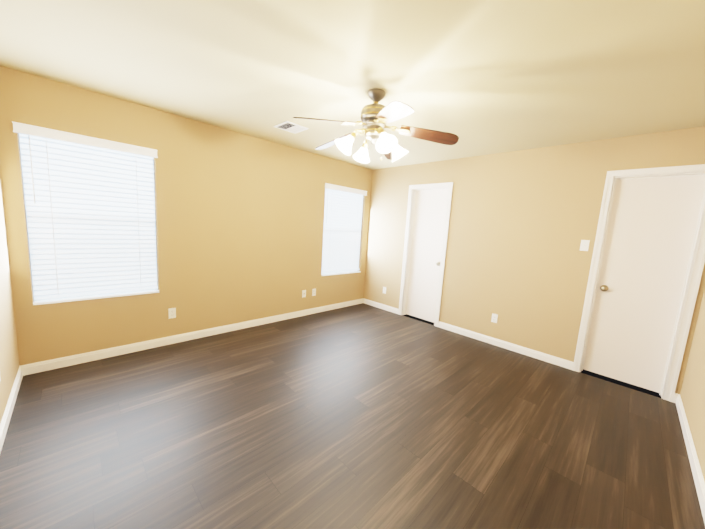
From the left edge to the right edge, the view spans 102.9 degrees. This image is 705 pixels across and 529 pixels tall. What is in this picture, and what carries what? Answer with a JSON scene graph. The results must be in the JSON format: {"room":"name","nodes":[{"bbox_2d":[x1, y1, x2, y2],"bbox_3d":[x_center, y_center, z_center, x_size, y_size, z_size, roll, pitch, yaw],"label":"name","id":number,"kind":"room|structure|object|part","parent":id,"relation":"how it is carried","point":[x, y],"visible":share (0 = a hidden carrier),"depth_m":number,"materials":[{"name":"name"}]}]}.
{"room":"empty bedroom","nodes":[
{"label":"empty bedroom","id":0,"kind":"room"},
{"bbox_2d":[0,178,19,422],"bbox_3d":[-1.345,0.015,0.744,0.120,2.440,4.073,-4,11,-45],"label":"wall","id":1,"kind":"structure","parent":0,"point":[9,362],"depth_m":2.06,"materials":[{"name":"beige paint"}]},
{"bbox_2d":[0,366,27,452],"bbox_3d":[-1.409,1.166,0.986,0.014,0.090,3.900,-4,11,-45],"label":"baseboard","id":2,"kind":"structure","parent":1,"relation":"attached to","point":[4,424],"depth_m":1.92,"materials":[{"name":"white paint"}]},
{"bbox_2d":[0,66,371,365],"bbox_3d":[-1.268,-0.382,3.736,4.465,2.440,0.120,-4,11,-45],"label":"wall","id":3,"kind":"structure","parent":0,"point":[239,222],"depth_m":3.13,"materials":[{"name":"beige paint"}]},
{"bbox_2d":[12,121,158,304],"bbox_3d":[-2.362,-0.406,2.615,0.928,1.453,0.143,-4,11,-45],"label":"window blinds","id":4,"kind":"object","parent":3,"relation":"attached to","point":[90,211],"visible":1,"depth_m":2.55,"materials":[{"name":"white plastic"}]},
{"bbox_2d":[168,308,175,318],"bbox_3d":[-1.989,0.538,3.103,0.070,0.115,0.007,-4,11,-45],"label":"outlet","id":5,"kind":"object","parent":3,"relation":"attached to","point":[172,312],"visible":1,"depth_m":3.10,"materials":[{"name":"white plastic"}]},
{"bbox_2d":[21,298,363,374],"bbox_3d":[-1.293,0.790,3.845,4.225,0.090,0.014,-4,11,-45],"label":"baseboard","id":6,"kind":"structure","parent":3,"relation":"attached to","point":[61,362],"depth_m":3.07,"materials":[{"name":"white paint"}]},
{"bbox_2d":[321,183,366,275],"bbox_3d":[-0.167,-0.561,4.778,0.938,1.453,0.143,-4,11,-45],"label":"window blinds","id":7,"kind":"object","parent":3,"relation":"attached to","point":[342,228],"visible":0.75,"depth_m":4.75,"materials":[{"name":"white plastic"}]},
{"bbox_2d":[0,303,704,528],"bbox_3d":[0.083,1.129,2.474,4.225,0.050,3.953,-4,11,-45],"label":"floor","id":8,"kind":"structure","parent":0,"point":[362,416],"depth_m":1.89,"materials":[{"name":"brown wood"}]},
{"bbox_2d":[0,0,704,169],"bbox_3d":[0.235,-1.339,2.143,4.465,0.060,4.193,-4,11,-45],"label":"ceiling","id":9,"kind":"structure","parent":0,"point":[481,77],"depth_m":1.78,"materials":[{"name":"paint"}]},
{"bbox_2d":[274,121,308,133],"bbox_3d":[-0.663,-1.478,3.040,0.270,0.013,0.270,-4,11,-45],"label":"ceiling vent","id":10,"kind":"object","parent":9,"relation":"in","point":[291,127],"visible":1,"depth_m":3.03,"materials":[{"name":"white metal"}]},
{"bbox_2d":[293,89,458,162],"bbox_3d":[0.132,-1.065,2.206,1.232,0.509,1.202,-4,11,-45],"label":"ceiling fan","id":11,"kind":"object","parent":9,"relation":"hanging from","point":[375,117],"visible":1,"depth_m":2.12,"materials":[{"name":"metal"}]},
{"bbox_3d":[-0.196,-1.014,1.974,0.450,0.043,0.141,-11,14,-29],"label":"blade","id":12,"kind":"part","parent":11,"relation":"part of","materials":[{"name":"brown wood"}]},
{"bbox_3d":[-0.149,-1.076,2.463,0.450,0.043,0.141,-2,2,42],"label":"blade","id":13,"kind":"part","parent":11,"relation":"part of","materials":[{"name":"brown wood"}]},
{"bbox_3d":[0.154,-1.062,2.192,0.544,0.509,0.535,-4,11,-45],"label":"motor","id":14,"kind":"part","parent":11,"relation":"part of","materials":[{"name":"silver metal"}]},
{"bbox_3d":[0.334,-1.061,2.574,0.141,0.043,0.450,7,-1,23],"label":"blade","id":15,"kind":"part","parent":11,"relation":"part of","materials":[{"name":"brown wood"}]},
{"bbox_3d":[0.258,-0.960,1.782,0.141,0.043,0.450,2,17,-13],"label":"blade","id":16,"kind":"part","parent":11,"relation":"part of","materials":[{"name":"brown wood"}]},
{"bbox_3d":[0.585,-0.990,2.153,0.450,0.043,0.141,13,8,4],"label":"blade","id":17,"kind":"part","parent":11,"relation":"part of","materials":[{"name":"brown wood"}]},
{"bbox_2d":[364,126,704,393],"bbox_3d":[1.746,-0.203,3.790,0.120,2.440,4.073,-4,11,-45],"label":"wall","id":18,"kind":"structure","parent":0,"point":[523,224],"depth_m":3.41,"materials":[{"name":"beige paint"}]},
{"bbox_2d":[364,299,398,313],"bbox_3d":[0.502,0.742,5.024,0.014,0.090,0.801,-4,11,-45],"label":"baseboard","id":19,"kind":"structure","parent":18,"relation":"attached to","point":[391,309],"depth_m":5.00,"materials":[{"name":"white paint"}]},
{"bbox_2d":[398,182,452,326],"bbox_3d":[1.141,-0.161,4.395,0.137,2.122,0.728,-4,11,-45],"label":"door","id":20,"kind":"structure","parent":18,"relation":"in","point":[427,228],"depth_m":4.42,"materials":[{"name":"white paint"}]},
{"bbox_2d":[491,313,497,322],"bbox_3d":[1.848,0.700,3.660,0.007,0.115,0.070,-4,11,-45],"label":"outlet","id":21,"kind":"object","parent":18,"relation":"attached to","point":[494,318],"visible":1,"depth_m":3.66,"materials":[{"name":"white plastic"}]},
{"bbox_2d":[438,321,573,369],"bbox_3d":[1.861,1.008,3.664,0.014,0.090,1.624,-4,11,-45],"label":"baseboard","id":22,"kind":"structure","parent":18,"relation":"attached to","point":[548,358],"depth_m":3.53,"materials":[{"name":"white paint"}]},
{"bbox_2d":[580,240,589,250],"bbox_3d":[2.453,-0.202,2.972,0.020,0.115,0.070,-4,11,-45],"label":"switch plate","id":23,"kind":"object","parent":18,"relation":"attached to","point":[584,245],"visible":1,"depth_m":2.97,"materials":[{"name":"white plastic"}]},
{"bbox_2d":[572,164,704,401],"bbox_3d":[2.791,0.162,2.744,0.137,2.122,0.737,-4,11,-45],"label":"door","id":24,"kind":"structure","parent":18,"relation":"in","point":[646,268],"depth_m":2.73,"materials":[{"name":"white paint"}]},
{"bbox_2d":[680,289,704,480],"bbox_3d":[1.585,0.177,0.882,4.225,2.440,0.120,-4,11,-45],"label":"wall","id":25,"kind":"structure","parent":0,"point":[692,393],"depth_m":2.14,"materials":[{"name":"beige paint"}]},
{"bbox_2d":[673,393,704,523],"bbox_3d":[1.463,1.329,1.088,4.225,0.090,0.023,-4,11,-45],"label":"baseboard","id":26,"kind":"structure","parent":25,"relation":"attached to","point":[699,481],"depth_m":1.86,"materials":[{"name":"white paint"}]}
]}

